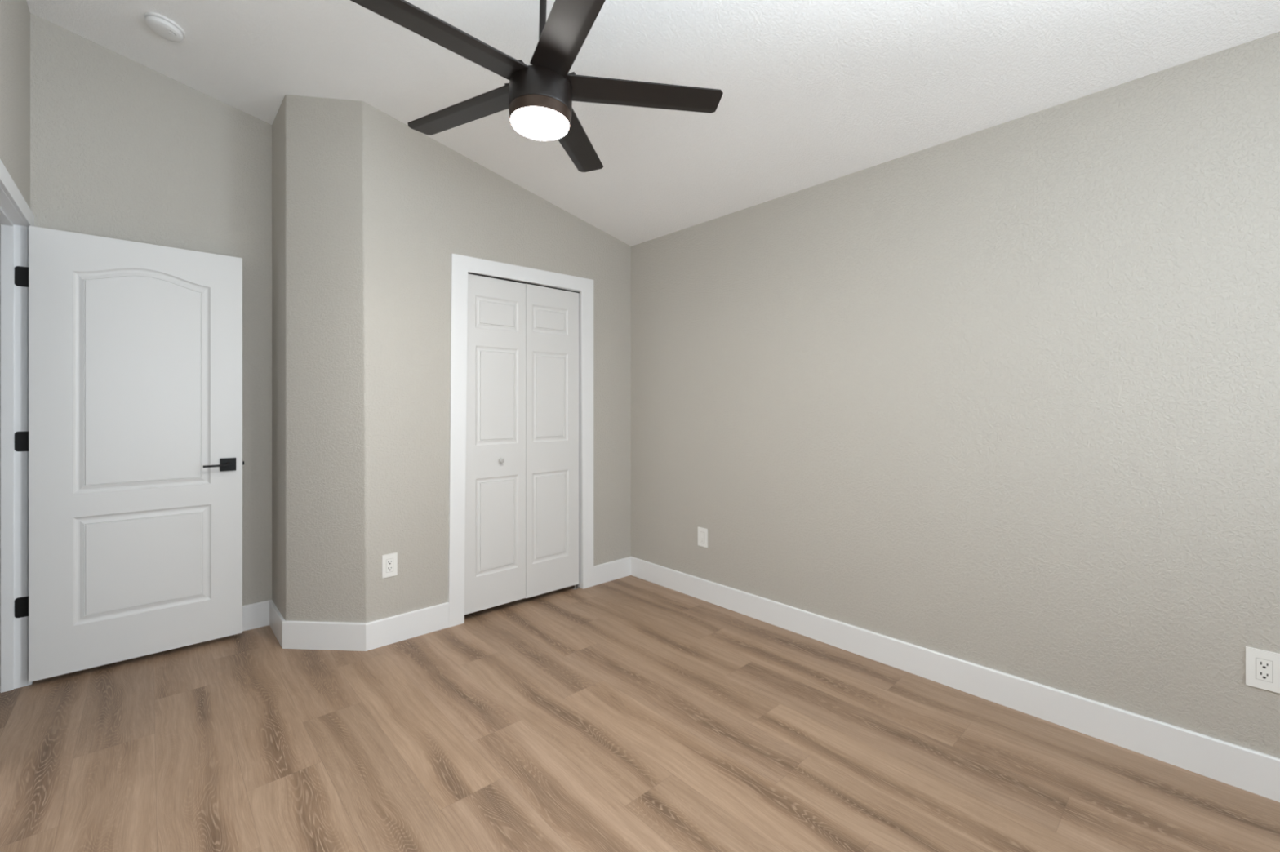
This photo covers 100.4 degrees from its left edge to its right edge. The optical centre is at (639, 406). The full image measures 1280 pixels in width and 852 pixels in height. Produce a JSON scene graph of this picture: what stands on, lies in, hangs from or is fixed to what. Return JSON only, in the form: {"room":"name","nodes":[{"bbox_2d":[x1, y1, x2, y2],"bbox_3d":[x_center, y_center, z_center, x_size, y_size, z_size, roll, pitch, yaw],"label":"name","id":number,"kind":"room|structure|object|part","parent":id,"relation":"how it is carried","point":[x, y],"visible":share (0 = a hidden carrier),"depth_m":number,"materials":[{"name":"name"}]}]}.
{"room":"empty bedroom","nodes":[
{"label":"empty bedroom","id":0,"kind":"room"},
{"bbox_2d":[0,0,30,208],"bbox_3d":[-1.185,-0.287,0.611,0.115,3.076,5.104,0,0,-43],"label":"wall","id":1,"kind":"structure","parent":0,"point":[15,15],"depth_m":2.19,"materials":[{"name":"paint"}]},
{"bbox_2d":[0,159,34,693],"bbox_3d":[-2.522,0.215,2.063,0.115,2.072,0.808,0,0,-43],"label":"trim","id":2,"kind":"structure","parent":1,"relation":"attached to","point":[13,229],"depth_m":2.35,"materials":[{"name":"white paint"}]},
{"bbox_2d":[14,226,244,682],"bbox_3d":[-2.450,0.212,2.619,0.818,2.022,0.149,0,0,-43],"label":"door","id":3,"kind":"structure","parent":1,"relation":"in","point":[133,441],"depth_m":2.58,"materials":[{"name":"white paint"}]},
{"bbox_3d":[-2.203,0.309,2.780,0.118,0.024,0.050,0,0,-43],"label":"lever","id":4,"kind":"part","parent":3,"relation":"part of","materials":[{"name":"black metal"}]},
{"bbox_2d":[30,13,271,605],"bbox_3d":[-1.714,-0.276,3.515,3.040,3.053,0.115,0,0,-43],"label":"wall","id":5,"kind":"structure","parent":0,"point":[122,148],"depth_m":2.77,"materials":[{"name":"paint"}]},
{"bbox_2d":[242,600,270,631],"bbox_3d":[-2.446,1.181,2.754,0.908,0.139,0.014,0,0,-43],"label":"baseboard","id":6,"kind":"structure","parent":5,"relation":"attached to","point":[255,615],"depth_m":3.00,"materials":[{"name":"white paint"}]},
{"bbox_2d":[271,96,284,619],"bbox_3d":[-1.956,-0.183,2.944,0.069,2.868,0.396,0,0,-43],"label":"wall","id":7,"kind":"structure","parent":0,"point":[278,124],"depth_m":2.91,"materials":[{"name":"paint"}]},
{"bbox_2d":[269,600,284,648],"bbox_3d":[-1.981,1.181,2.909,0.014,0.139,0.414,0,0,-43],"label":"baseboard","id":8,"kind":"structure","parent":7,"relation":"attached to","point":[276,619],"depth_m":2.89,"materials":[{"name":"white paint"}]},
{"bbox_2d":[284,94,368,622],"bbox_3d":[-1.619,-0.183,2.801,0.450,2.868,0.111,0,0,5],"label":"wall","id":9,"kind":"structure","parent":0,"point":[326,491],"depth_m":2.75,"materials":[{"name":"paint"}]},
{"bbox_2d":[282,620,366,651],"bbox_3d":[-1.623,1.181,2.745,0.447,0.139,0.014,0,0,4],"label":"baseboard","id":10,"kind":"structure","parent":9,"relation":"attached to","point":[305,635],"depth_m":2.74,"materials":[{"name":"white paint"}]},
{"bbox_2d":[364,102,631,622],"bbox_3d":[-0.778,-0.154,3.393,1.828,2.809,0.115,0,0,-43],"label":"wall","id":11,"kind":"structure","parent":0,"point":[426,202],"depth_m":2.96,"materials":[{"name":"paint"}]},
{"bbox_2d":[382,552,397,578],"bbox_3d":[-1.319,0.839,2.812,0.075,0.119,0.007,0,0,-43],"label":"wall outlet","id":12,"kind":"object","parent":11,"relation":"attached to","point":[389,562],"visible":1,"depth_m":2.81,"materials":[{"name":"white plastic"}]},
{"bbox_2d":[386,558,393,572],"bbox_3d":[-1.319,0.839,2.811,0.034,0.067,0.005,0,0,-43],"label":"receptacle","id":13,"kind":"object","parent":12,"relation":"attached to","point":[389,562],"depth_m":2.81,"materials":[{"name":"white plastic"}]},
{"bbox_2d":[365,602,448,651],"bbox_3d":[-1.245,1.181,2.876,0.435,0.139,0.014,0,0,-43],"label":"baseboard","id":14,"kind":"structure","parent":11,"relation":"attached to","point":[396,628],"depth_m":2.86,"materials":[{"name":"white paint"}]},
{"bbox_2d":[448,253,593,627],"bbox_3d":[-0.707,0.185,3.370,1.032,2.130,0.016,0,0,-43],"label":"trim","id":15,"kind":"structure","parent":11,"relation":"attached to","point":[460,265],"depth_m":3.08,"materials":[{"name":"white paint"}]},
{"bbox_2d":[464,272,579,614],"bbox_3d":[-0.719,0.233,3.380,0.831,2.035,0.064,0,0,-43],"label":"door","id":16,"kind":"structure","parent":11,"relation":"in","point":[522,481],"depth_m":3.35,"materials":[{"name":"white paint"}]},
{"bbox_3d":[-0.843,0.329,3.243,0.031,0.031,0.030,0,0,-43],"label":"knob","id":17,"kind":"part","parent":16,"relation":"part of","materials":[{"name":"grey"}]},
{"bbox_2d":[593,556,631,586],"bbox_3d":[-0.195,1.184,3.842,0.364,0.133,0.014,0,0,-43],"label":"baseboard","id":18,"kind":"structure","parent":11,"relation":"attached to","point":[620,568],"depth_m":3.83,"materials":[{"name":"white paint"}]},
{"bbox_2d":[0,575,1279,851],"bbox_3d":[-0.369,1.251,1.087,4.430,0.001,5.900,0,0,-43],"label":"floor","id":19,"kind":"structure","parent":0,"point":[630,713],"depth_m":1.91,"materials":[{"name":"brown wood"}]},
{"bbox_2d":[26,0,1279,246],"bbox_3d":[-0.356,-1.680,1.133,4.510,1.030,5.950,0,0,-43],"label":"ceiling","id":20,"kind":"structure","parent":0,"point":[815,92],"depth_m":2.26,"materials":[{"name":"paint"}]},
{"bbox_2d":[144,12,186,42],"bbox_3d":[-2.131,-1.696,2.395,0.140,0.058,0.141,0,0,-10],"label":"smoke detector","id":21,"kind":"object","parent":20,"relation":"attached to","point":[162,26],"visible":1,"depth_m":2.37,"materials":[{"name":"white plastic"}]},
{"bbox_2d":[350,0,723,172],"bbox_3d":[-0.315,-1.233,1.757,1.199,0.603,1.143,0,0,-25],"label":"ceiling fan","id":22,"kind":"object","parent":20,"relation":"hanging from","point":[539,97],"visible":1,"depth_m":1.73,"materials":[{"name":"brown metal"}]},
{"bbox_3d":[-0.590,-1.095,1.559,0.532,0.012,0.119,2,7,-43],"label":"blade","id":23,"kind":"part","parent":22,"relation":"part of","materials":[{"name":"brown metal"}]},
{"bbox_3d":[-0.642,-1.086,1.969,0.532,0.012,0.119,0,8,29],"label":"blade","id":24,"kind":"part","parent":22,"relation":"part of","materials":[{"name":"brown metal"}]},
{"bbox_3d":[-0.184,-1.089,1.481,0.119,0.012,0.532,12,-6,-24],"label":"blade","id":25,"kind":"part","parent":22,"relation":"part of","materials":[{"name":"brown metal"}]},
{"bbox_3d":[-0.268,-1.074,2.145,0.119,0.012,0.532,-8,-3,11],"label":"blade","id":26,"kind":"part","parent":22,"relation":"part of","materials":[{"name":"brown metal"}]},
{"bbox_3d":[0.015,-1.076,1.843,0.532,0.012,0.119,1,-11,-7],"label":"blade","id":27,"kind":"part","parent":22,"relation":"part of","materials":[{"name":"brown metal"}]},
{"bbox_2d":[631,31,1279,758],"bbox_3d":[1.109,0.031,2.778,0.115,2.440,5.415,0,0,-43],"label":"wall","id":28,"kind":"structure","parent":0,"point":[1004,397],"depth_m":2.21,"materials":[{"name":"paint"}]},
{"bbox_2d":[697,526,707,547],"bbox_3d":[0.405,0.848,3.452,0.008,0.121,0.080,0,0,-43],"label":"wall plate","id":29,"kind":"object","parent":28,"relation":"attached to","point":[702,532],"visible":1,"depth_m":3.45,"materials":[{"name":"white plastic"}]},
{"bbox_2d":[700,532,704,542],"bbox_3d":[0.405,0.848,3.452,0.005,0.067,0.034,0,0,-43],"label":"receptacle","id":30,"kind":"object","parent":29,"relation":"attached to","point":[702,534],"depth_m":3.45,"materials":[{"name":"white plastic"}]},
{"bbox_2d":[631,556,1279,802],"bbox_3d":[1.373,1.184,2.397,0.014,0.133,4.266,0,0,-43],"label":"baseboard","id":31,"kind":"structure","parent":28,"relation":"attached to","point":[1258,773],"depth_m":2.19,"materials":[{"name":"white paint"}]},
{"bbox_2d":[1245,646,1279,693],"bbox_3d":[2.006,0.847,1.714,0.007,0.124,0.079,0,0,-43],"label":"wall outlet","id":32,"kind":"object","parent":28,"relation":"attached to","point":[1262,667],"visible":1,"depth_m":1.71,"materials":[{"name":"white plastic"}]},
{"bbox_2d":[1256,657,1272,682],"bbox_3d":[2.005,0.847,1.713,0.005,0.067,0.034,0,0,-43],"label":"receptacle","id":33,"kind":"object","parent":32,"relation":"attached to","point":[1264,665],"depth_m":1.71,"materials":[{"name":"white plastic"}]}
]}

